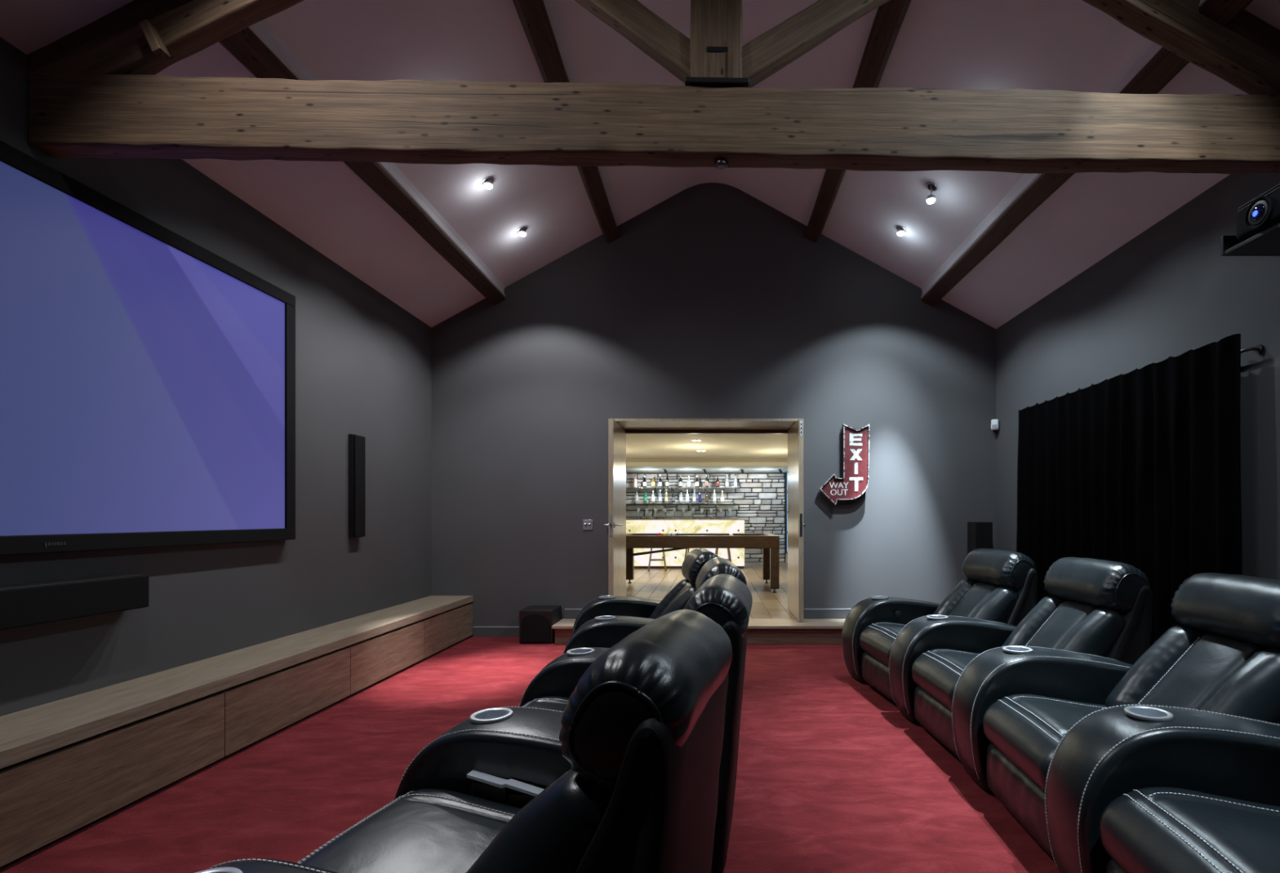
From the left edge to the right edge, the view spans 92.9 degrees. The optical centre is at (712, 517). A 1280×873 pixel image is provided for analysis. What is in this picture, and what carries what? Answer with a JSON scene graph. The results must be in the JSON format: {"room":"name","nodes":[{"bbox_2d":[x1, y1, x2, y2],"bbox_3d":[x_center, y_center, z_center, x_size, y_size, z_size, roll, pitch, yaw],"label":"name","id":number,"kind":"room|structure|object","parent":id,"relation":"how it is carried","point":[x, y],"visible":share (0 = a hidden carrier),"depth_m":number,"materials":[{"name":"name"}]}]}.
{"room":"home theater","nodes":[
{"label":"home theater","id":0,"kind":"room"},
{"bbox_2d":[0,36,431,716],"bbox_3d":[-2.910,-0.355,1.975,0.200,3.310,9.350,0,0,0],"label":"wall","id":1,"kind":"structure","parent":0,"point":[363,362],"depth_m":3.93,"materials":[{"name":"grey paint"}]},
{"bbox_2d":[0,574,149,631],"bbox_3d":[-2.752,0.355,2.375,0.114,0.160,1.050,0,0,0],"label":"speaker","id":2,"kind":"object","parent":1,"relation":"attached to","point":[21,606],"visible":1,"depth_m":2.54},
{"bbox_2d":[0,140,295,555],"bbox_3d":[-2.776,-0.652,2.553,0.066,1.605,2.865,0,0,0],"label":"projection screen","id":3,"kind":"object","parent":1,"relation":"attached to","point":[148,375],"visible":1,"depth_m":2.84,"materials":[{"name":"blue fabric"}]},
{"bbox_2d":[348,434,365,537],"bbox_3d":[-2.782,-0.238,4.692,0.054,0.794,0.216,0,0,0],"label":"wall speaker","id":4,"kind":"object","parent":1,"relation":"attached to","point":[357,444],"visible":1,"depth_m":4.69,"materials":[{"name":"black plastic"}]},
{"bbox_2d":[0,636,1060,872],"bbox_3d":[0.015,1.260,1.685,5.850,0.120,8.770,0,0,0],"label":"floor","id":5,"kind":"structure","parent":0,"point":[832,777],"depth_m":2.70,"materials":[{"name":"red carpet"}]},
{"bbox_2d":[0,692,224,867],"bbox_3d":[-2.599,1.024,2.447,0.419,0.352,1.033,0,0,0],"label":"drawer front","id":6,"kind":"object","parent":5,"relation":"on","point":[45,798],"visible":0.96,"depth_m":2.36,"materials":[{"name":"brown wood"}]},
{"bbox_2d":[0,595,473,769],"bbox_3d":[-2.598,0.817,3.985,0.423,0.058,4.110,0,0,0],"label":"countertop","id":7,"kind":"structure","parent":6,"relation":"on","point":[30,733],"depth_m":2.85,"materials":[{"name":"brown wood"}]},
{"bbox_2d":[217,647,350,756],"bbox_3d":[-2.599,1.024,3.480,0.419,0.352,1.028,0,0,0],"label":"drawer front","id":8,"kind":"object","parent":5,"relation":"on","point":[255,709],"visible":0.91,"depth_m":3.36,"materials":[{"name":"brown wood"}]},
{"bbox_2d":[345,620,424,695],"bbox_3d":[-2.599,1.024,4.508,0.419,0.352,1.023,0,0,0],"label":"drawer front","id":9,"kind":"object","parent":5,"relation":"on","point":[374,660],"visible":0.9,"depth_m":4.41,"materials":[{"name":"brown wood"}]},
{"bbox_2d":[420,603,472,658],"bbox_3d":[-2.599,1.024,5.530,0.419,0.352,1.018,0,0,0],"label":"drawer front","id":10,"kind":"object","parent":5,"relation":"on","point":[443,630],"visible":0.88,"depth_m":5.46,"materials":[{"name":"brown wood"}]},
{"bbox_2d":[195,609,732,872],"bbox_3d":[-0.522,0.710,1.207,1.022,0.979,0.897,0,0,11],"label":"recliner","id":11,"kind":"object","parent":5,"relation":"on","point":[642,734],"visible":1,"depth_m":1.04,"materials":[{"name":"black leather"}]},
{"bbox_2d":[519,605,561,644],"bbox_3d":[-1.663,1.042,5.862,0.316,0.315,0.346,0,0,0],"label":"subwoofer","id":12,"kind":"object","parent":5,"relation":"on","point":[535,622],"visible":0.92,"depth_m":5.69,"materials":[{"name":"black plastic"}]},
{"bbox_2d":[520,613,550,642],"bbox_3d":[-1.663,1.046,5.694,0.276,0.268,0.010,0,0,0],"label":"grille","id":13,"kind":"object","parent":12,"relation":"attached to","point":[535,628],"depth_m":5.69,"materials":[{"name":"black fabric"}]},
{"bbox_2d":[394,574,752,872],"bbox_3d":[-0.385,0.710,2.077,1.027,0.979,0.916,0,0,5],"label":"recliner","id":14,"kind":"object","parent":5,"relation":"on","point":[508,757],"visible":0.29,"depth_m":1.72,"materials":[{"name":"black leather"}]},
{"bbox_2d":[519,557,746,708],"bbox_3d":[-0.348,0.710,2.985,1.024,0.979,0.924,0,0,-3],"label":"recliner","id":15,"kind":"object","parent":5,"relation":"on","point":[561,677],"visible":0.17,"depth_m":2.56,"materials":[{"name":"black leather"}]},
{"bbox_2d":[562,548,719,654],"bbox_3d":[-0.458,0.710,4.075,1.027,0.979,1.261,0,0,-9],"label":"recliner","id":16,"kind":"object","parent":5,"relation":"on","point":[605,621],"visible":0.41,"depth_m":3.90,"materials":[{"name":"black leather"}]},
{"bbox_2d":[551,618,844,644],"bbox_3d":[-0.030,1.110,5.849,2.940,0.180,0.399,0,0,0],"label":"doorstep","id":17,"kind":"object","parent":5,"relation":"on","point":[759,631],"visible":0.41,"depth_m":5.68,"materials":[{"name":"brown wood"}]},
{"bbox_2d":[841,548,1037,722],"bbox_3d":[1.543,0.710,4.064,1.026,0.979,1.178,0,0,-7],"label":"recliner","id":18,"kind":"object","parent":5,"relation":"on","point":[882,637],"visible":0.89,"depth_m":3.85,"materials":[{"name":"black leather"}]},
{"bbox_2d":[967,522,992,555],"bbox_3d":[2.630,0.625,5.935,0.170,1.150,0.190,0,0,0],"label":"tower speaker","id":19,"kind":"object","parent":5,"relation":"on","point":[980,535],"visible":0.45,"depth_m":5.84},
{"bbox_2d":[975,522,992,549],"bbox_3d":[2.630,0.625,5.849,0.162,1.142,0.018,0,0,0],"label":"grille","id":20,"kind":"object","parent":19,"relation":"attached to","point":[984,531],"depth_m":5.84,"materials":[{"name":"black fabric"}]},
{"bbox_2d":[911,557,1153,791],"bbox_3d":[1.617,0.710,3.027,1.025,0.979,0.901,0,0,-2],"label":"recliner","id":21,"kind":"object","parent":5,"relation":"on","point":[1079,642],"visible":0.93,"depth_m":2.90,"materials":[{"name":"black leather"}]},
{"bbox_2d":[982,573,1279,872],"bbox_3d":[1.604,0.710,2.140,1.049,0.979,0.940,0,0,3],"label":"recliner","id":22,"kind":"object","parent":5,"relation":"on","point":[1198,710],"visible":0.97,"depth_m":2.00,"materials":[{"name":"black leather"}]},
{"bbox_2d":[1099,787,1279,872],"bbox_3d":[1.514,0.710,1.247,1.049,0.979,0.938,0,0,7],"label":"recliner","id":23,"kind":"object","parent":5,"relation":"on","point":[1149,830],"visible":1,"depth_m":1.49,"materials":[{"name":"black leather"}]},
{"bbox_2d":[0,0,1279,328],"bbox_3d":[0.015,-2.637,1.875,6.030,1.722,9.150,0,0,0],"label":"ceiling","id":24,"kind":"structure","parent":0,"point":[1061,45],"depth_m":3.95,"materials":[{"name":"white paint"}]},
{"bbox_2d":[175,0,506,305],"bbox_3d":[-2.166,-2.215,1.750,0.213,0.208,8.700,0,0,0],"label":"purlin","id":25,"kind":"structure","parent":24,"relation":"attached to","point":[258,46],"depth_m":3.97,"materials":[{"name":"brown wood"}]},
{"bbox_2d":[481,176,493,189],"bbox_3d":[-1.679,-2.507,4.520,0.088,0.096,0.088,0,0,45],"label":"ceiling spotlight","id":26,"kind":"object","parent":24,"relation":"attached to","point":[487,184],"visible":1,"depth_m":4.50,"materials":[{"name":"silver metal"}]},
{"bbox_2d":[516,226,527,236],"bbox_3d":[-1.669,-2.513,5.300,0.088,0.096,0.088,0,0,45],"label":"ceiling spotlight","id":27,"kind":"object","parent":24,"relation":"attached to","point":[522,232],"visible":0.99,"depth_m":5.28,"materials":[{"name":"silver metal"}]},
{"bbox_2d":[512,0,619,243],"bbox_3d":[-1.020,-2.843,1.750,0.204,0.210,8.700,0,0,0],"label":"purlin","id":28,"kind":"structure","parent":24,"relation":"attached to","point":[532,14],"depth_m":3.70,"materials":[{"name":"brown wood"}]},
{"bbox_2d":[26,0,1279,173],"bbox_3d":[0.029,-2.444,2.594,5.773,1.862,0.166,0,0,-2],"label":"roof truss","id":29,"kind":"object","parent":24,"relation":"attached to","point":[95,91],"visible":1,"depth_m":2.54,"materials":[{"name":"brown wood"}]},
{"bbox_2d":[804,0,911,243],"bbox_3d":[1.020,-2.844,1.750,0.203,0.210,8.700,0,0,0],"label":"purlin","id":30,"kind":"structure","parent":24,"relation":"attached to","point":[889,17],"depth_m":3.72,"materials":[{"name":"brown wood"}]},
{"bbox_2d":[896,226,906,235],"bbox_3d":[1.659,-2.518,5.300,0.088,0.096,0.088,0,0,45],"label":"ceiling spotlight","id":31,"kind":"object","parent":24,"relation":"attached to","point":[900,232],"visible":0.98,"depth_m":5.28,"materials":[{"name":"silver metal"}]},
{"bbox_2d":[925,182,937,204],"bbox_3d":[1.670,-2.475,4.599,0.088,0.171,0.092,0,0,23],"label":"ceiling spotlight","id":32,"kind":"object","parent":24,"relation":"hanging from","point":[931,199],"visible":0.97,"depth_m":4.59,"materials":[{"name":"silver metal"}]},
{"bbox_2d":[920,0,1253,306],"bbox_3d":[2.186,-2.205,1.750,0.216,0.210,8.700,0,0,0],"label":"purlin","id":33,"kind":"structure","parent":24,"relation":"attached to","point":[1153,66],"depth_m":3.99,"materials":[{"name":"brown wood"}]},
{"bbox_2d":[626,472,787,562],"bbox_3d":[-0.730,-0.005,13.686,4.940,2.050,0.229,0,0,0],"label":"stone wall","id":34,"kind":"structure","parent":0,"point":[761,498],"depth_m":13.59,"materials":[{"name":"grey stone"}]},
{"bbox_2d":[626,502,737,504],"bbox_3d":[-0.760,-0.299,13.440,2.680,0.039,0.240,0,0,0],"label":"glass shelf","id":35,"kind":"object","parent":34,"relation":"attached to","point":[626,503],"visible":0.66,"depth_m":13.44,"materials":[{"name":"white"}]},
{"bbox_2d":[635,490,639,502],"bbox_3d":[-1.671,-0.451,13.400,0.089,0.262,0.087,0,0,0],"label":"bottle","id":36,"kind":"object","parent":35,"relation":"on","point":[637,497],"visible":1,"depth_m":13.37,"materials":[{"name":"clear glass"}]},
{"bbox_2d":[644,489,647,502],"bbox_3d":[-1.481,-0.463,13.400,0.077,0.285,0.075,0,0,0],"label":"bottle","id":37,"kind":"object","parent":35,"relation":"on","point":[645,494],"visible":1,"depth_m":13.37,"materials":[{"name":"green glass"}]},
{"bbox_2d":[651,490,655,502],"bbox_3d":[-1.309,-0.451,13.400,0.089,0.262,0.087,0,0,0],"label":"bottle","id":38,"kind":"object","parent":35,"relation":"on","point":[653,498],"visible":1,"depth_m":13.37,"materials":[{"name":"clear glass"}]},
{"bbox_2d":[658,489,662,502],"bbox_3d":[-1.154,-0.463,13.400,0.077,0.285,0.075,0,0,0],"label":"bottle","id":39,"kind":"object","parent":35,"relation":"on","point":[660,494],"visible":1,"depth_m":13.37,"materials":[{"name":"clear glass"}]},
{"bbox_2d":[664,488,667,502],"bbox_3d":[-1.016,-0.470,13.400,0.069,0.300,0.068,0,0,0],"label":"bottle","id":40,"kind":"object","parent":35,"relation":"on","point":[666,493],"visible":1,"depth_m":13.38,"materials":[{"name":"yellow glass"}]},
{"bbox_2d":[671,489,675,502],"bbox_3d":[-0.861,-0.463,13.400,0.077,0.285,0.075,0,0,0],"label":"bottle","id":41,"kind":"object","parent":35,"relation":"on","point":[673,494],"visible":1,"depth_m":13.37,"materials":[{"name":"clear glass"}]},
{"bbox_2d":[679,490,683,502],"bbox_3d":[-0.689,-0.451,13.400,0.089,0.262,0.087,0,0,0],"label":"bottle","id":42,"kind":"object","parent":35,"relation":"on","point":[681,496],"visible":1,"depth_m":13.37,"materials":[{"name":"clear glass"}]},
{"bbox_2d":[685,489,688,502],"bbox_3d":[-0.551,-0.463,13.400,0.077,0.285,0.075,0,0,0],"label":"bottle","id":43,"kind":"object","parent":35,"relation":"on","point":[686,494],"visible":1,"depth_m":13.37,"materials":[{"name":"clear glass"}]},
{"bbox_2d":[693,488,696,502],"bbox_3d":[-0.396,-0.470,13.400,0.069,0.300,0.068,0,0,0],"label":"bottle","id":44,"kind":"object","parent":35,"relation":"on","point":[694,493],"visible":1,"depth_m":13.37,"materials":[{"name":"clear glass"}]},
{"bbox_2d":[697,488,701,502],"bbox_3d":[-0.276,-0.470,13.400,0.069,0.300,0.068,0,0,0],"label":"bottle","id":45,"kind":"object","parent":35,"relation":"on","point":[700,493],"visible":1,"depth_m":13.38,"materials":[{"name":"blue glass"}]},
{"bbox_2d":[704,490,708,502],"bbox_3d":[-0.121,-0.451,13.400,0.089,0.262,0.087,0,0,0],"label":"bottle","id":46,"kind":"object","parent":35,"relation":"on","point":[706,497],"visible":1,"depth_m":13.37,"materials":[{"name":"brown glass"}]},
{"bbox_2d":[712,489,715,502],"bbox_3d":[0.052,-0.463,13.400,0.077,0.285,0.075,0,0,0],"label":"bottle","id":47,"kind":"object","parent":35,"relation":"on","point":[714,494],"visible":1,"depth_m":13.37,"materials":[{"name":"clear glass"}]},
{"bbox_2d":[720,490,724,502],"bbox_3d":[0.224,-0.451,13.400,0.089,0.262,0.087,0,0,0],"label":"bottle","id":48,"kind":"object","parent":35,"relation":"on","point":[722,498],"visible":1,"depth_m":13.37,"materials":[{"name":"clear glass"}]},
{"bbox_2d":[626,487,738,489],"bbox_3d":[-0.760,-0.629,13.440,2.680,0.039,0.240,0,0,0],"label":"glass shelf","id":49,"kind":"object","parent":34,"relation":"attached to","point":[677,488],"visible":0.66,"depth_m":13.42,"materials":[{"name":"white"}]},
{"bbox_2d":[633,475,636,487],"bbox_3d":[-1.705,-0.792,13.400,0.077,0.285,0.075,0,0,0],"label":"bottle","id":50,"kind":"object","parent":49,"relation":"on","point":[635,479],"visible":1,"depth_m":13.37,"materials":[{"name":"clear glass"}]},
{"bbox_2d":[642,475,646,487],"bbox_3d":[-1.498,-0.781,13.400,0.089,0.262,0.087,0,0,0],"label":"bottle","id":51,"kind":"object","parent":49,"relation":"on","point":[644,482],"visible":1,"depth_m":13.37,"materials":[{"name":"clear glass"}]},
{"bbox_2d":[651,475,655,487],"bbox_3d":[-1.309,-0.781,13.400,0.089,0.262,0.087,0,0,0],"label":"bottle","id":52,"kind":"object","parent":49,"relation":"on","point":[653,482],"visible":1,"depth_m":13.37,"materials":[{"name":"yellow glass"}]},
{"bbox_2d":[658,475,662,487],"bbox_3d":[-1.154,-0.792,13.400,0.077,0.285,0.075,0,0,0],"label":"bottle","id":53,"kind":"object","parent":49,"relation":"on","point":[660,479],"visible":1,"depth_m":13.37,"materials":[{"name":"clear glass"}]},
{"bbox_2d":[665,474,668,487],"bbox_3d":[-0.999,-0.800,13.400,0.069,0.300,0.068,0,0,0],"label":"bottle","id":54,"kind":"object","parent":49,"relation":"on","point":[667,478],"visible":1,"depth_m":13.38,"materials":[{"name":"clear glass"}]},
{"bbox_2d":[678,475,682,487],"bbox_3d":[-0.706,-0.781,13.400,0.089,0.262,0.087,0,0,0],"label":"bottle","id":55,"kind":"object","parent":49,"relation":"on","point":[680,482],"visible":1,"depth_m":13.37,"materials":[{"name":"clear glass"}]},
{"bbox_2d":[686,475,690,487],"bbox_3d":[-0.517,-0.781,13.400,0.089,0.262,0.087,0,0,0],"label":"bottle","id":56,"kind":"object","parent":49,"relation":"on","point":[688,483],"visible":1,"depth_m":13.37,"materials":[{"name":"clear glass"}]},
{"bbox_2d":[694,475,698,487],"bbox_3d":[-0.336,-0.781,13.400,0.089,0.262,0.087,0,0,0],"label":"bottle","id":57,"kind":"object","parent":49,"relation":"on","point":[696,483],"visible":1,"depth_m":13.37,"materials":[{"name":"clear glass"}]},
{"bbox_2d":[705,475,708,487],"bbox_3d":[-0.121,-0.792,13.400,0.077,0.285,0.075,0,0,0],"label":"bottle","id":58,"kind":"object","parent":49,"relation":"on","point":[706,479],"visible":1,"depth_m":13.37,"materials":[{"name":"clear glass"}]},
{"bbox_2d":[715,475,719,487],"bbox_3d":[0.121,-0.781,13.400,0.089,0.262,0.087,0,0,0],"label":"bottle","id":59,"kind":"object","parent":49,"relation":"on","point":[717,482],"visible":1,"depth_m":13.37,"materials":[{"name":"clear glass"}]},
{"bbox_2d":[724,475,728,487],"bbox_3d":[0.327,-0.792,13.400,0.077,0.285,0.075,0,0,0],"label":"bottle","id":60,"kind":"object","parent":49,"relation":"on","point":[726,482],"visible":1,"depth_m":13.37,"materials":[{"name":"clear glass"}]},
{"bbox_2d":[733,474,737,487],"bbox_3d":[0.517,-0.800,13.400,0.069,0.300,0.068,0,0,0],"label":"bottle","id":61,"kind":"object","parent":49,"relation":"on","point":[735,479],"visible":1,"depth_m":13.38,"materials":[{"name":"clear glass"}]},
{"bbox_2d":[626,434,787,472],"bbox_3d":[-0.730,-1.125,10.150,4.940,0.250,7.100,0,0,0],"label":"ceiling","id":62,"kind":"structure","parent":0,"point":[645,453],"depth_m":10.78,"materials":[{"name":"beige paint"}]},
{"bbox_2d":[626,562,795,618],"bbox_3d":[-0.730,1.070,9.875,4.940,0.100,7.650,0,0,0],"label":"floor","id":63,"kind":"structure","parent":0,"point":[655,584],"depth_m":8.78,"materials":[{"name":"beige wood"}]},
{"bbox_2d":[648,548,666,571],"bbox_3d":[-1.045,0.699,11.500,0.353,0.648,0.353,0,0,-6],"label":"bar stool","id":64,"kind":"object","parent":63,"relation":"on","point":[664,556],"visible":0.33,"depth_m":11.36,"materials":[{"name":"brown wood"}]},
{"bbox_2d":[626,519,744,568],"bbox_3d":[-0.891,0.532,12.154,3.057,0.975,0.612,0,0,0],"label":"bar counter","id":65,"kind":"object","parent":63,"relation":"on","point":[673,559],"depth_m":11.86,"materials":[{"name":"yellow stone"}]},
{"bbox_2d":[626,519,744,519],"bbox_3d":[-0.891,0.054,12.155,3.057,0.019,0.610,0,0,0],"label":"countertop","id":66,"kind":"structure","parent":65,"relation":"on","point":[626,519],"depth_m":11.85,"materials":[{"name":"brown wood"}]},
{"bbox_2d":[684,548,689,559],"bbox_3d":[-0.360,0.699,11.500,0.353,0.648,0.353,0,0,-11],"label":"bar stool","id":67,"kind":"object","parent":63,"relation":"on","point":[686,550],"visible":0.05,"depth_m":11.58,"materials":[{"name":"brown wood"}]},
{"bbox_2d":[626,533,779,593],"bbox_3d":[-0.216,0.637,8.710,2.227,0.765,1.300,0,0,0],"label":"pool table","id":68,"kind":"object","parent":63,"relation":"on","point":[769,543],"visible":0.74,"depth_m":8.06,"materials":[{"name":"brown wood"}]},
{"bbox_2d":[636,533,759,535],"bbox_3d":[-0.216,0.273,9.220,1.867,0.022,0.039,0,0,0],"label":"cushion","id":69,"kind":"object","parent":68,"relation":"on","point":[637,534],"depth_m":9.23,"materials":[{"name":"fabric"}]},
{"bbox_2d":[715,548,731,562],"bbox_3d":[0.200,0.699,11.500,0.353,0.648,0.353,0,0,6],"label":"bar stool","id":70,"kind":"object","parent":63,"relation":"on","point":[729,559],"visible":0.14,"depth_m":11.38,"materials":[{"name":"brown wood"}]},
{"bbox_2d":[431,182,995,636],"bbox_3d":[0.015,-1.039,6.360,5.850,4.678,0.620,0,0,0],"label":"wall","id":71,"kind":"structure","parent":0,"point":[711,301],"depth_m":6.05,"materials":[{"name":"grey paint"}]},
{"bbox_2d":[473,626,519,637],"bbox_3d":[-1.933,1.149,6.040,0.903,0.100,0.019,0,0,0],"label":"baseboard","id":72,"kind":"structure","parent":71,"relation":"attached to","point":[478,632],"depth_m":6.03,"materials":[{"name":"grey paint"}]},
{"bbox_2d":[564,608,582,619],"bbox_3d":[-1.252,0.969,6.040,0.445,0.100,0.019,0,0,0],"label":"baseboard","id":73,"kind":"structure","parent":71,"relation":"attached to","point":[569,614],"depth_m":6.03,"materials":[{"name":"grey paint"}]},
{"bbox_2d":[582,520,592,529],"bbox_3d":[-1.244,0.080,6.031,0.094,0.100,0.035,0,0,0],"label":"switch plate","id":74,"kind":"object","parent":71,"relation":"attached to","point":[587,524],"visible":1,"depth_m":6.04,"materials":[{"name":"silver metal"}]},
{"bbox_2d":[603,418,626,596],"bbox_3d":[-0.979,0.033,6.272,0.179,1.965,0.888,0,0,0],"label":"door","id":75,"kind":"structure","parent":71,"relation":"in","point":[616,525],"depth_m":6.04,"materials":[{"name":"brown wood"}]},
{"bbox_2d":[613,418,798,434],"bbox_3d":[-0.058,0.018,6.380,1.935,2.004,0.660,0,0,0],"label":"door frame","id":76,"kind":"structure","parent":71,"relation":"attached to","point":[631,426],"depth_m":6.41,"materials":[{"name":"brown wood"}]},
{"bbox_2d":[787,418,805,622],"bbox_3d":[0.873,0.033,6.272,0.076,1.965,0.888,0,0,0],"label":"door","id":77,"kind":"structure","parent":71,"relation":"in","point":[795,434],"depth_m":6.00,"materials":[{"name":"brown wood"}]},
{"bbox_2d":[803,608,851,619],"bbox_3d":[1.167,0.969,6.040,0.505,0.100,0.019,0,0,0],"label":"baseboard","id":78,"kind":"structure","parent":71,"relation":"attached to","point":[808,614],"depth_m":6.03,"materials":[{"name":"grey paint"}]},
{"bbox_2d":[818,423,869,505],"bbox_3d":[1.307,-0.519,6.005,0.491,0.798,0.089,0,0,0],"label":"exit sign","id":79,"kind":"object","parent":71,"relation":"attached to","point":[854,482],"visible":1,"depth_m":5.99,"materials":[{"name":"red metal"}]},
{"bbox_2d":[995,173,1279,580],"bbox_3d":[2.940,-0.355,1.975,0.200,3.310,9.350,0,0,0],"label":"wall","id":80,"kind":"structure","parent":0,"point":[1169,291],"depth_m":3.73,"materials":[{"name":"grey paint"}]},
{"bbox_2d":[991,419,999,430],"bbox_3d":[2.801,-0.912,5.999,0.073,0.105,0.096,0,0,0],"label":"sensor","id":81,"kind":"object","parent":80,"relation":"attached to","point":[994,423],"visible":1,"depth_m":5.97,"materials":[{"name":"white plastic"}]},
{"bbox_2d":[1220,183,1279,256],"bbox_3d":[2.643,-1.366,2.708,0.394,0.182,0.495,0,0,0],"label":"projector","id":82,"kind":"object","parent":80,"relation":"attached to","point":[1258,223],"visible":1,"depth_m":2.79,"materials":[{"name":"black plastic"}]},
{"bbox_2d":[1220,235,1279,256],"bbox_3d":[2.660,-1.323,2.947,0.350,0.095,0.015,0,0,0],"label":"shelf","id":83,"kind":"object","parent":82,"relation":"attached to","point":[1227,242],"depth_m":2.94,"materials":[{"name":"black plastic"}]},
{"bbox_2d":[1240,344,1263,353],"bbox_3d":[2.804,-0.870,4.204,0.066,0.043,2.192,0,0,0],"label":"rail","id":84,"kind":"object","parent":80,"relation":"attached to","point":[1259,348],"visible":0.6,"depth_m":3.13,"materials":[{"name":"grey metal"}]},
{"bbox_2d":[1016,333,1242,648],"bbox_3d":[2.720,0.107,4.240,0.083,2.125,2.285,0,0,0],"label":"curtain","id":85,"kind":"object","parent":84,"relation":"hanging from","point":[1140,468],"visible":0.58,"depth_m":3.78,"materials":[{"name":"black fabric"}]},
{"bbox_3d":[1.700,-0.125,9.610,0.120,2.550,5.880,0,0,0],"label":"window","id":86,"kind":"structure","parent":0,"visible":0},
{"bbox_2d":[785,471,787,563],"bbox_3d":[1.685,-0.003,13.075,0.070,2.045,1.030,0,0,0],"label":"window","id":87,"kind":"structure","parent":86,"relation":"attached to","point":[786,553],"depth_m":13.44,"materials":[{"name":"black"}]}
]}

